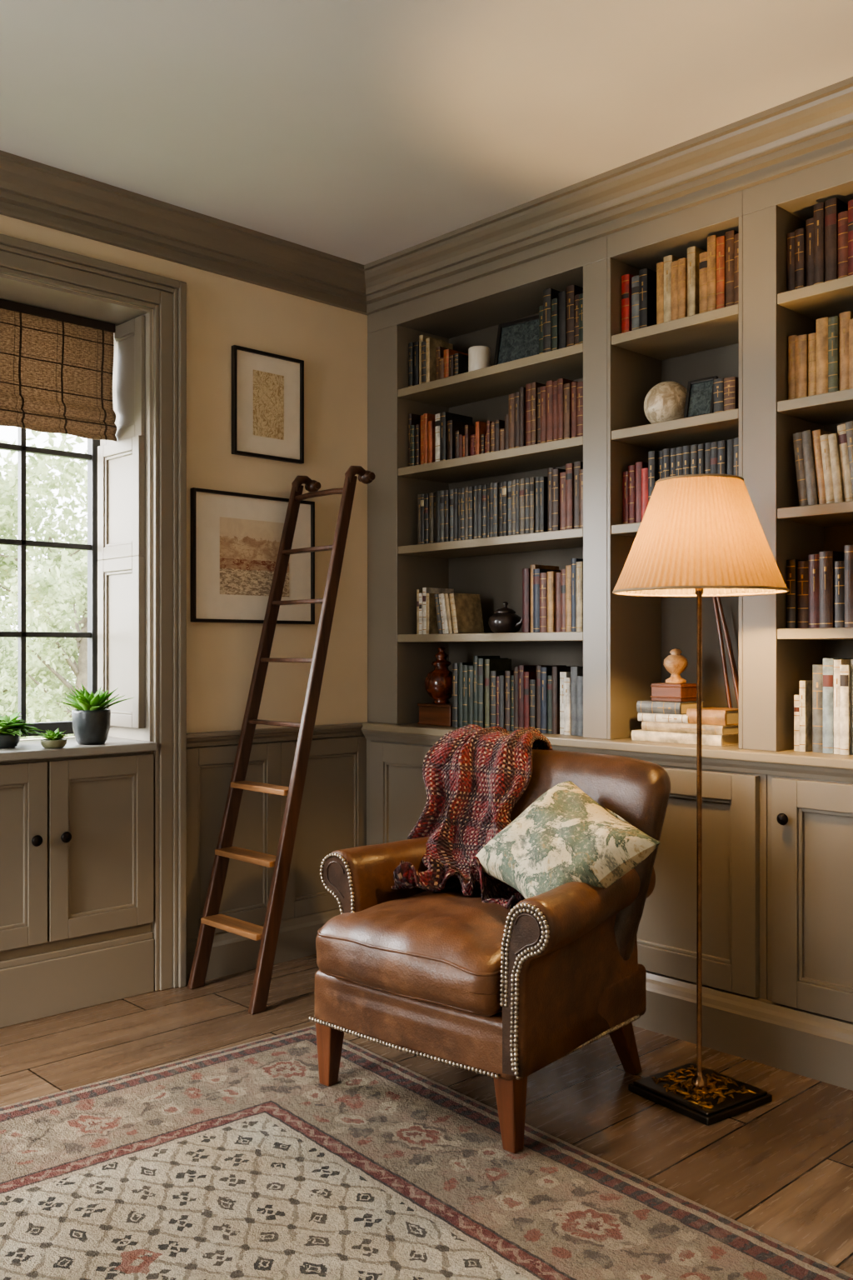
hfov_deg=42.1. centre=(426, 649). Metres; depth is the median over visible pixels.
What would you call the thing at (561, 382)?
book
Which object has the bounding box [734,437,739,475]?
book
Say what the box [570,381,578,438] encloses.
book
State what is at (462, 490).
book
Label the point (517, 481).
book
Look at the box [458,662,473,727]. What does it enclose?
book
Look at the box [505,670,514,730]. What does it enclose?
book
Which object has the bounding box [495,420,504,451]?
book
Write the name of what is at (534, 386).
book
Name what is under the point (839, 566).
book
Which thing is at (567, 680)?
book
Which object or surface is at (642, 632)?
bookcase
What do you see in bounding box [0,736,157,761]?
window sill
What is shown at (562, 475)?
book
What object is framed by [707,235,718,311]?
book
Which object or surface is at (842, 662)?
book
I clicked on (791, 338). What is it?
book
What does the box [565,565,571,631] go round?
book
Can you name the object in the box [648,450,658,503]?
book
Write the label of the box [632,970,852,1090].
baseboard
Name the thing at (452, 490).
book
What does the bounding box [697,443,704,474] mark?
book
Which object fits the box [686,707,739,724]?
book
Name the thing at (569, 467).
book
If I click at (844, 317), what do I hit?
book
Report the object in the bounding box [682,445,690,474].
book
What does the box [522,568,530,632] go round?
book
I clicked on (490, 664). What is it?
book
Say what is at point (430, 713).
wooden box
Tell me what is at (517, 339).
framed plaque
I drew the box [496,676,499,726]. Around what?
book
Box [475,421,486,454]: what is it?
book
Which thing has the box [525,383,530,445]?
book
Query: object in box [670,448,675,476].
book
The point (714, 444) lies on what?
book
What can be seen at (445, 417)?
book
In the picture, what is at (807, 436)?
book
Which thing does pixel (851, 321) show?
book
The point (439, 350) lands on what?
book
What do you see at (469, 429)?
book
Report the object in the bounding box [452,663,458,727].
book
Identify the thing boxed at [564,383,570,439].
book
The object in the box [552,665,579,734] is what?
book
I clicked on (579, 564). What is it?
book
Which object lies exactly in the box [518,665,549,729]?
book
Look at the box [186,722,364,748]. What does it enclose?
trim
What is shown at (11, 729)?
leafy plant
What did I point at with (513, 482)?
book
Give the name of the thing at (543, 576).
book
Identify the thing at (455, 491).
book
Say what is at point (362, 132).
ceiling
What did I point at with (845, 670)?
book
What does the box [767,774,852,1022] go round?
base cabinet
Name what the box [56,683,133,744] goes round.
potted succulent
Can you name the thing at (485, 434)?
book
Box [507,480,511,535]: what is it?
book
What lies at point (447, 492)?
book
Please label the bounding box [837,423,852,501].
book
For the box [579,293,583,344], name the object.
book
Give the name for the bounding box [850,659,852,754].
book
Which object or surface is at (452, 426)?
book
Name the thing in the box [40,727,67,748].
plant
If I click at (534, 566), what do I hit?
book
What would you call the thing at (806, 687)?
book
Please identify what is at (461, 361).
book
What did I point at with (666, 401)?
stone ball
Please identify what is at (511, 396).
book
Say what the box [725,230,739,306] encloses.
book
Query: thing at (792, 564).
book
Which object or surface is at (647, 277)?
book
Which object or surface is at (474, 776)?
throw blanket
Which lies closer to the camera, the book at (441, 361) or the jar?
the jar
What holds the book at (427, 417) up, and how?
on the bookcase at (467, 315)
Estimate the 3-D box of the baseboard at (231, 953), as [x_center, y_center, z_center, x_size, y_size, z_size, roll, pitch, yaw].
[-0.601,1.215,4.634,0.958,0.170,0.034,0,0,-44]
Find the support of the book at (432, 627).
on the bookcase at (467, 315)
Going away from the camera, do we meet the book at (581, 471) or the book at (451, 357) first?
the book at (581, 471)
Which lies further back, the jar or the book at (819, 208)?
the jar
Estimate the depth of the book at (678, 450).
3.86 m
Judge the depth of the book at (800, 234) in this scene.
3.53 m
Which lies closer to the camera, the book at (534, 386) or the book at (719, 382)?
the book at (719, 382)
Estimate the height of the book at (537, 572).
0.248 m
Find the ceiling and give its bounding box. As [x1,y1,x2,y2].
[0,0,852,264]
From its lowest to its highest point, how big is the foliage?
2.985 m
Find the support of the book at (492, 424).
on the bookcase at (467, 315)
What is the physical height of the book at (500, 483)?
0.224 m
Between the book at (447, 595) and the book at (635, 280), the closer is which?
the book at (635, 280)
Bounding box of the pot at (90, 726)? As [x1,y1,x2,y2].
[71,708,110,744]
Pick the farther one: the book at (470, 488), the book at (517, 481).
the book at (470, 488)
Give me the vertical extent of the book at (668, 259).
0.252 m
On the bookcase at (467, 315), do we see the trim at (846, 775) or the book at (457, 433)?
the book at (457, 433)
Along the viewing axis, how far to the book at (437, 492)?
4.72 m
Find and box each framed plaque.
[493,315,539,365]
[684,375,718,418]
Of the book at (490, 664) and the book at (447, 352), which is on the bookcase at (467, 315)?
the book at (447, 352)
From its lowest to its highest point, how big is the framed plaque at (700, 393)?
0.144 m
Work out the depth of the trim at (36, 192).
4.22 m
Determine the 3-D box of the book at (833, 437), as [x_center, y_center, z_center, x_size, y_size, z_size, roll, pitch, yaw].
[1.320,-0.564,3.492,0.136,0.223,0.048,0,0,-44]
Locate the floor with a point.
(782, 1168)
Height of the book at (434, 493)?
0.225 m
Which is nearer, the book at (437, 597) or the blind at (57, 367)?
the blind at (57, 367)
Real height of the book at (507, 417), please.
0.152 m
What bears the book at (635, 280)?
on the bookcase at (642, 632)
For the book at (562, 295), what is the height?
0.234 m
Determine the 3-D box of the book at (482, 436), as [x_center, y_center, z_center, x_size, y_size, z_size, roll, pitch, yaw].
[0.286,-0.839,4.602,0.162,0.092,0.016,0,0,-44]
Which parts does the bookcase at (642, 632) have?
shelf, shelf, shelf, panel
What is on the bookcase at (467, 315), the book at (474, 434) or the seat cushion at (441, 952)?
the book at (474, 434)
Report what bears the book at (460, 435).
on the bookcase at (467, 315)
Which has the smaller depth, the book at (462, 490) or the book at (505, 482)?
the book at (505, 482)
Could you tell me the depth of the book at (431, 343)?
4.78 m
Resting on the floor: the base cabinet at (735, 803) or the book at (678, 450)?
the base cabinet at (735, 803)
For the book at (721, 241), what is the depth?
3.73 m
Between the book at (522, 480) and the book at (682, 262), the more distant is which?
the book at (522, 480)
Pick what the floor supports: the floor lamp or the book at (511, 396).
the floor lamp
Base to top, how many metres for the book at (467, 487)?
0.226 m
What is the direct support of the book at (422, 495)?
on the bookcase at (467, 315)
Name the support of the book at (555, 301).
on the bookcase at (467, 315)
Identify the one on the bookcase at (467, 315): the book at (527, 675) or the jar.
the jar
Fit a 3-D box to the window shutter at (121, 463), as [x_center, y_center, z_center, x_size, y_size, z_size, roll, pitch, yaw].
[-1.202,-0.490,4.353,0.030,1.580,0.330,0,0,-44]
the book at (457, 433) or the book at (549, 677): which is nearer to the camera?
the book at (549, 677)
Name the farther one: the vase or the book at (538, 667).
the vase
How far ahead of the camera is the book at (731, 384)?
3.72 m
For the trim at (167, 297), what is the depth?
4.23 m
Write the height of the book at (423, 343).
0.196 m
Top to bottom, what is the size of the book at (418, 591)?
0.196 m
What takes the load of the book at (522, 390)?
on the bookcase at (467, 315)
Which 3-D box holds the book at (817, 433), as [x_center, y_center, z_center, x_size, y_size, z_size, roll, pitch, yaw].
[1.292,-0.574,3.543,0.151,0.243,0.052,0,0,-44]
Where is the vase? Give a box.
[425,646,452,703]
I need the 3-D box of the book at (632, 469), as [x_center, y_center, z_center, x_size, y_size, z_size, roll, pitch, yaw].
[0.797,-0.560,4.062,0.164,0.215,0.029,0,0,-44]
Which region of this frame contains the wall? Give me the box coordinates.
[0,214,368,939]
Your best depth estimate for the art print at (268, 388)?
4.59 m
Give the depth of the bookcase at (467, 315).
4.75 m
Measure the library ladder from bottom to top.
2.028 m
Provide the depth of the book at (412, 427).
4.83 m
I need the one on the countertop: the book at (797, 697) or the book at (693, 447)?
the book at (797, 697)
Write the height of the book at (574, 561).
0.278 m
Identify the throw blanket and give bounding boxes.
[391,724,552,909]
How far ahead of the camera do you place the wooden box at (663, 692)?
3.91 m
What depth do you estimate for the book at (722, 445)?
3.73 m
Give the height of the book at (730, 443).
0.254 m
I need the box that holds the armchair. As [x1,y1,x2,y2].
[308,749,670,1153]
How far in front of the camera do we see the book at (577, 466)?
4.19 m
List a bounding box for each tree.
[0,430,87,719]
[0,606,76,739]
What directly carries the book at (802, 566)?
on the bookcase at (777, 657)
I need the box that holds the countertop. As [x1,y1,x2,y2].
[358,722,852,769]
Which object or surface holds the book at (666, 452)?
on the bookcase at (642, 632)
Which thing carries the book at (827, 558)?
on the bookcase at (777, 657)
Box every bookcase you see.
[367,235,607,739]
[607,190,743,749]
[743,153,852,751]
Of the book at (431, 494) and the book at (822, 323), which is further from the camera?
the book at (431, 494)
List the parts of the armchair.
leg, nailhead trim, arm, armrest, nailhead trim, seat, leg, nailhead trim, arm, backrest, nailhead trim, armrest, leg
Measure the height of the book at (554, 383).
0.239 m
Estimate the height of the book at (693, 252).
0.258 m
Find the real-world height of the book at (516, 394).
0.232 m
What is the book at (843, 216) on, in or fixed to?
on the bookcase at (777, 657)
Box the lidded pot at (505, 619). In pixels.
[488,601,522,633]
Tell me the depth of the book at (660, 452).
3.93 m
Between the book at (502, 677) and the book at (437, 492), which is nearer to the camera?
the book at (502, 677)
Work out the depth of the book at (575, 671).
4.19 m
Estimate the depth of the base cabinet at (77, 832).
4.00 m
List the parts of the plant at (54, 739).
pot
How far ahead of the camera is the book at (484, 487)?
4.54 m
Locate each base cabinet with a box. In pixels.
[0,750,154,1028]
[366,739,433,845]
[636,765,767,999]
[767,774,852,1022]
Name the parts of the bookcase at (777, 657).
shelf, shelf, shelf, shelf, panel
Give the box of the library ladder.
[187,465,374,1014]
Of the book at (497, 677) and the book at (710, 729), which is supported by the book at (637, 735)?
the book at (710, 729)
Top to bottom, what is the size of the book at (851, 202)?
0.252 m
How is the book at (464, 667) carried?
on the countertop
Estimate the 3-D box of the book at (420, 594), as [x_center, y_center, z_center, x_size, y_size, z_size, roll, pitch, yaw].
[0.024,-0.158,4.866,0.147,0.179,0.018,0,0,-44]
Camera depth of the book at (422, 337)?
4.82 m
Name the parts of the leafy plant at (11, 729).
pot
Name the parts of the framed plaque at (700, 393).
picture panel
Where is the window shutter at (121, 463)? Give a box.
[97,315,144,728]
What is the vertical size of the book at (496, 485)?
0.224 m
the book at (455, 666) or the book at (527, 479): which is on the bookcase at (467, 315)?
the book at (527, 479)
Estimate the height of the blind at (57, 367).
0.469 m
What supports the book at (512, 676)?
on the countertop
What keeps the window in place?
in the wall
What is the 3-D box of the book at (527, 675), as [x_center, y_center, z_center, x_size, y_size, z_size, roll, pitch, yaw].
[0.441,0.205,4.412,0.139,0.238,0.027,0,0,-44]
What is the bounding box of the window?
[0,427,99,736]
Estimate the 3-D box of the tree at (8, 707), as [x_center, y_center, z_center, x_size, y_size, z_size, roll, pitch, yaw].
[-5.856,0.587,13.590,3.312,2.421,3.164,0,0,-39]
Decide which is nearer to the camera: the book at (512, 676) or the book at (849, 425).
the book at (849, 425)
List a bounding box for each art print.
[220,516,289,596]
[253,370,284,439]
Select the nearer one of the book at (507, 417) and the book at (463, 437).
the book at (507, 417)
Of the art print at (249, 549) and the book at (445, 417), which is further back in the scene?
the book at (445, 417)
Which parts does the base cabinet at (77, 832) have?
door, knob, knob, door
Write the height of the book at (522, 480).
0.225 m
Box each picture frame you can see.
[190,487,314,624]
[231,345,304,464]
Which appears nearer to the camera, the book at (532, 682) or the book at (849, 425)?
the book at (849, 425)
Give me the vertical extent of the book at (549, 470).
0.253 m
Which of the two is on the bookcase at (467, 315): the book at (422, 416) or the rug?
the book at (422, 416)
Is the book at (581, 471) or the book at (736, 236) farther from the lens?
the book at (581, 471)
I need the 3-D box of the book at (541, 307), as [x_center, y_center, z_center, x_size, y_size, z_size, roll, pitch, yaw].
[0.503,-1.240,4.371,0.152,0.206,0.032,0,0,-44]
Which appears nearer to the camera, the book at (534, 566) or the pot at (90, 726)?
the pot at (90, 726)
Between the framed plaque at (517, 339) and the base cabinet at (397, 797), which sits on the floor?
the base cabinet at (397, 797)
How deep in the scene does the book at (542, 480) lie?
4.32 m
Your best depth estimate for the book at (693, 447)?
3.81 m
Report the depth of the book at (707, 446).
3.78 m
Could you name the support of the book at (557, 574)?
on the bookcase at (467, 315)
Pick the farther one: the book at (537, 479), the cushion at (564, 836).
the book at (537, 479)
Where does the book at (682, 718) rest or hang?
on the book at (710, 729)
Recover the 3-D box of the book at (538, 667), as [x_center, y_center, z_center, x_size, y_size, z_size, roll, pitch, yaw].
[0.493,0.193,4.386,0.157,0.262,0.026,0,0,-44]
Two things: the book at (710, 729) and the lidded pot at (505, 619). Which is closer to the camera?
the book at (710, 729)
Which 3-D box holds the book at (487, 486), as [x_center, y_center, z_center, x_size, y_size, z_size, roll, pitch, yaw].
[0.303,-0.564,4.572,0.144,0.223,0.025,0,0,-44]
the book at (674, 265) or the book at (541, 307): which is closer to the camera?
the book at (674, 265)
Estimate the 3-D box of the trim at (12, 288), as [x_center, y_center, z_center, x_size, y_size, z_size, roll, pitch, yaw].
[-1.644,-0.475,3.936,1.269,1.649,0.400,0,0,-44]
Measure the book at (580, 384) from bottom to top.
0.220 m
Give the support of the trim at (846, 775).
attached to the countertop
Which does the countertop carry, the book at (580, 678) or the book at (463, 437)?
the book at (580, 678)
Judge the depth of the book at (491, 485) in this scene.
4.50 m
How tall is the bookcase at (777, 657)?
1.993 m
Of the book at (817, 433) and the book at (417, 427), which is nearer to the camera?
the book at (817, 433)
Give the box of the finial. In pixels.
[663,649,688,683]
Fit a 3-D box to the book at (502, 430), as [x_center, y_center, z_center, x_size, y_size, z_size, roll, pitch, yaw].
[0.356,-0.843,4.518,0.152,0.099,0.025,0,0,-44]
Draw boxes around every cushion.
[315,888,516,1016]
[468,780,660,898]
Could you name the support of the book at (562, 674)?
on the countertop
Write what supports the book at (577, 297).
on the bookcase at (467, 315)
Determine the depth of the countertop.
3.76 m
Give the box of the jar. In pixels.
[468,345,490,371]
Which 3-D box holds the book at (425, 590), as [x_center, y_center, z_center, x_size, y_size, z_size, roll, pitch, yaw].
[0.051,-0.170,4.863,0.174,0.202,0.021,0,0,-44]
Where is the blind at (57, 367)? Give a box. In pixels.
[0,298,117,441]
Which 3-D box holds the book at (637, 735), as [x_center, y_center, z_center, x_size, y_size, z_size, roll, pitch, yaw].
[0.934,0.306,3.915,0.205,0.036,0.360,0,0,-45]
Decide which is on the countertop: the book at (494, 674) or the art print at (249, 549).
the book at (494, 674)
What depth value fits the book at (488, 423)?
4.51 m
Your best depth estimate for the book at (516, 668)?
4.40 m
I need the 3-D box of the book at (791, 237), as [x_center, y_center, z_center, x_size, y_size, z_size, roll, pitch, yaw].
[1.229,-1.239,3.614,0.167,0.203,0.029,0,0,-44]
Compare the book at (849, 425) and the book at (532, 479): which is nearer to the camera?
the book at (849, 425)
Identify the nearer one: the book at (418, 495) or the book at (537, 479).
the book at (537, 479)
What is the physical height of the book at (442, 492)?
0.225 m
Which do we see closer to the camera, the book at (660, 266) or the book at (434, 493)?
the book at (660, 266)
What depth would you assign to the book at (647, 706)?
3.90 m
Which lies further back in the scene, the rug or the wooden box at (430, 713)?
the wooden box at (430, 713)
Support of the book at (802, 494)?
on the bookcase at (777, 657)
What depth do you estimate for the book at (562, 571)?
4.24 m
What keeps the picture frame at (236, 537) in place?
attached to the wall
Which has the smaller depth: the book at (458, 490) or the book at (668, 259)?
the book at (668, 259)
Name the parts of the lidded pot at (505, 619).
lid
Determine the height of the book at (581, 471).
0.227 m
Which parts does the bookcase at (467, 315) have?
shelf, shelf, shelf, shelf, panel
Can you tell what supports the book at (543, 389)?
on the bookcase at (467, 315)
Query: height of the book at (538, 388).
0.234 m
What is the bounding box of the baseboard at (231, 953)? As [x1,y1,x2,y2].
[186,908,340,984]
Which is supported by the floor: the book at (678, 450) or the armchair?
the armchair
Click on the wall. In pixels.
(223, 312)
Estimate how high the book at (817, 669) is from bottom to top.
0.277 m
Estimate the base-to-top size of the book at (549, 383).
0.246 m
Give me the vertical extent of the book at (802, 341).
0.209 m
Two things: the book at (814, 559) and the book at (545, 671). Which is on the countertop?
the book at (545, 671)
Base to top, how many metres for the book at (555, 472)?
0.243 m
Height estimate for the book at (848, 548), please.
0.255 m
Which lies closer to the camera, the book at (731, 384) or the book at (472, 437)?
the book at (731, 384)
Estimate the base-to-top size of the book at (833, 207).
0.272 m
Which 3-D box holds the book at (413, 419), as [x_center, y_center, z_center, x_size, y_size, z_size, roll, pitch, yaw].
[-0.014,-0.915,4.920,0.173,0.244,0.021,0,0,-44]
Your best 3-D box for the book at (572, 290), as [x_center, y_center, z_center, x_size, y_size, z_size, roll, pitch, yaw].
[0.595,-1.262,4.266,0.143,0.250,0.038,0,0,-44]
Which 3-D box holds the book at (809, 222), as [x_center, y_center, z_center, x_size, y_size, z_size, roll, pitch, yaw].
[1.270,-1.254,3.566,0.145,0.233,0.033,0,0,-44]
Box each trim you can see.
[0,150,366,314]
[0,233,186,990]
[0,273,152,741]
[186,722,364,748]
[362,730,852,781]
[364,76,852,314]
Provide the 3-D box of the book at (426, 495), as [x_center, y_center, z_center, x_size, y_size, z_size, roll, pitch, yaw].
[0.052,-0.564,4.837,0.157,0.224,0.025,0,0,-44]
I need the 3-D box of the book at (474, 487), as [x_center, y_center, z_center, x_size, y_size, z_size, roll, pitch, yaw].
[0.254,-0.565,4.626,0.154,0.225,0.022,0,0,-44]
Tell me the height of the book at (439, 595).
0.172 m
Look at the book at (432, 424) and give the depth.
4.77 m
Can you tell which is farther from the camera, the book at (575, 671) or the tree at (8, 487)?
the tree at (8, 487)
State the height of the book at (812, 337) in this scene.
0.210 m
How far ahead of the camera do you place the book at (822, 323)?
3.48 m
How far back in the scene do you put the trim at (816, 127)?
3.87 m
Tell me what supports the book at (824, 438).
on the bookcase at (777, 657)
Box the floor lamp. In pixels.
[612,473,789,1125]
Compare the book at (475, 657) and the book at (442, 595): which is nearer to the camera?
the book at (475, 657)
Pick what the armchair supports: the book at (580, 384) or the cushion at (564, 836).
the cushion at (564, 836)
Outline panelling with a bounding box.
[186,735,366,939]
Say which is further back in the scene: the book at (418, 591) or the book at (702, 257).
the book at (418, 591)
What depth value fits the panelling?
4.58 m
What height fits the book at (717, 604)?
0.524 m
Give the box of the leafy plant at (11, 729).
[0,710,45,748]
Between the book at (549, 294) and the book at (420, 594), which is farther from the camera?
the book at (420, 594)
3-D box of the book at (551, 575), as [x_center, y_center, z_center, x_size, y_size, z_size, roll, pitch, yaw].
[0.537,-0.186,4.337,0.172,0.235,0.032,0,0,-44]
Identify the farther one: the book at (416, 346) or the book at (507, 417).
the book at (416, 346)
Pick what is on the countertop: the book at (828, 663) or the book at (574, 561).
the book at (828, 663)
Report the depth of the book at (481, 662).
4.54 m
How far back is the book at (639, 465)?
3.98 m
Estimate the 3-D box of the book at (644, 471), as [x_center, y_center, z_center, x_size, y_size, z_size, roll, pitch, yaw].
[0.829,-0.551,4.009,0.140,0.198,0.029,0,0,-44]
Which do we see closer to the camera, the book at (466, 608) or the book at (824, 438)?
the book at (824, 438)
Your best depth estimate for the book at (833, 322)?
3.45 m
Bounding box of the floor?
[0,954,852,1274]
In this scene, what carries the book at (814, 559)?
on the bookcase at (777, 657)
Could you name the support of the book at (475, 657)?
on the countertop
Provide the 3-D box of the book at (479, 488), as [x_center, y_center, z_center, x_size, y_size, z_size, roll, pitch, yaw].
[0.275,-0.565,4.613,0.172,0.224,0.025,0,0,-44]
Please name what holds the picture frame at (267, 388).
attached to the wall
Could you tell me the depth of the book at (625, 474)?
4.03 m
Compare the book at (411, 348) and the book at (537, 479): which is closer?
the book at (537, 479)
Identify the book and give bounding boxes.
[408,342,414,386]
[408,413,421,466]
[410,425,414,465]
[413,341,419,385]
[415,424,420,464]
[416,589,422,634]
[417,494,420,544]
[419,335,444,384]
[419,593,422,634]
[420,415,423,464]
[420,493,424,544]
[421,340,425,383]
[422,587,454,634]
[423,413,435,464]
[424,493,429,544]
[425,337,453,382]
[425,593,440,634]
[428,420,435,463]
[429,492,433,543]
[433,491,435,542]
[435,346,461,379]
[435,413,439,461]
[435,490,439,542]
[435,594,443,634]
[438,357,444,379]
[438,593,444,633]
[440,411,472,460]
[440,490,444,542]
[440,593,449,633]
[444,349,468,377]
[444,490,449,541]
[445,593,453,633]
[447,420,474,459]
[449,355,454,376]
[449,593,484,633]
[450,489,453,540]
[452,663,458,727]
[453,488,458,540]
[454,353,468,374]
[455,430,464,458]
[457,489,459,540]
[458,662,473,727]
[459,434,464,457]
[460,487,464,539]
[462,435,464,456]
[462,665,473,726]
[465,425,475,456]
[465,486,468,539]
[467,665,473,724]
[468,486,473,539]
[470,434,474,455]
[473,485,476,539]
[473,655,499,724]
[474,434,475,454]
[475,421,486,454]
[476,485,482,538]
[477,658,508,728]
[480,434,484,454]
[482,484,486,538]
[485,434,486,453]
[485,659,511,728]
[486,420,494,452]
[486,484,489,537]
[489,482,494,537]
[490,422,494,451]
[490,670,514,726]
[493,482,499,536]
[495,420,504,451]
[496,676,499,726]
[499,482,502,536]
[499,675,504,728]
[500,428,504,449]
[502,480,507,535]
[505,414,509,449]
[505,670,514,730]
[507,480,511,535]
[509,393,514,449]
[510,675,514,730]
[511,480,515,534]
[514,391,519,447]
[514,666,518,731]
[515,479,519,534]
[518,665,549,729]
[519,386,525,446]
[520,478,524,534]
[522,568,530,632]
[524,671,536,727]
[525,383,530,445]
[525,477,529,533]
[530,382,546,444]
[530,477,534,533]
[530,564,559,632]
[530,679,536,728]
[533,568,560,632]
[535,476,539,532]
[536,665,566,731]
[537,386,540,444]
[539,305,543,354]
[539,476,547,532]
[540,385,546,443]
[540,572,547,632]
[540,666,552,733]
[543,288,560,352]
[546,380,554,442]
[547,467,565,531]
[547,571,560,632]
[547,675,552,733]
[551,298,558,350]
[551,468,565,530]
[552,380,557,440]
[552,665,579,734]
[555,572,560,631]
[557,378,574,439]
[558,290,566,349]
[560,471,565,529]
[560,569,565,631]
[560,671,570,734]
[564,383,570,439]
[564,677,570,734]
[565,463,573,529]
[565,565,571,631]
[566,285,583,346]
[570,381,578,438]
[570,666,583,735]
[571,558,583,631]
[573,461,583,529]
[575,294,579,344]
[576,381,583,436]
[576,561,583,631]
[577,675,583,735]
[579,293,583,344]
[579,469,583,528]
[621,274,634,333]
[622,470,628,524]
[628,465,635,523]
[631,275,639,330]
[631,729,739,746]
[635,461,648,522]
[636,700,704,714]
[637,712,688,723]
[639,268,656,328]
[641,467,648,520]
[641,720,739,735]
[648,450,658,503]
[656,261,664,324]
[658,450,662,479]
[662,448,670,478]
[664,255,679,322]
[670,260,678,320]
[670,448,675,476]
[675,446,682,475]
[678,257,687,319]
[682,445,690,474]
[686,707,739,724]
[687,245,706,316]
[690,444,698,474]
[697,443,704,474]
[699,251,707,313]
[705,442,710,473]
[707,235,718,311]
[710,441,717,474]
[712,596,739,708]
[714,377,724,412]
[716,235,725,309]
[717,440,726,474]
[724,376,739,410]
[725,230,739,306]
[726,439,734,474]
[734,233,739,304]
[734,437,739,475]
[786,559,805,628]
[787,231,794,291]
[788,335,798,399]
[792,431,808,505]
[794,694,799,751]
[795,228,805,289]
[795,334,808,398]
[797,560,809,628]
[800,680,812,751]
[801,430,819,504]
[805,217,814,286]
[808,332,816,395]
[809,554,819,628]
[812,429,832,504]
[812,664,823,752]
[814,202,824,284]
[816,316,829,394]
[820,434,834,503]
[820,550,844,628]
[823,658,852,753]
[825,197,848,281]
[828,315,839,392]
[828,433,844,502]
[834,560,844,627]
[834,659,850,754]
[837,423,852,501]
[838,210,848,278]
[839,310,852,390]
[840,665,850,754]
[845,420,852,498]
[845,545,852,627]
[848,199,852,275]
[849,318,852,389]
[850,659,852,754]
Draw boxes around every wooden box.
[417,702,452,726]
[650,682,696,701]
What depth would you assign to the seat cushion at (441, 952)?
3.02 m
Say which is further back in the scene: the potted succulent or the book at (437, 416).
the book at (437, 416)
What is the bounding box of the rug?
[0,1025,852,1279]
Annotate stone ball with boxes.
[644,380,687,423]

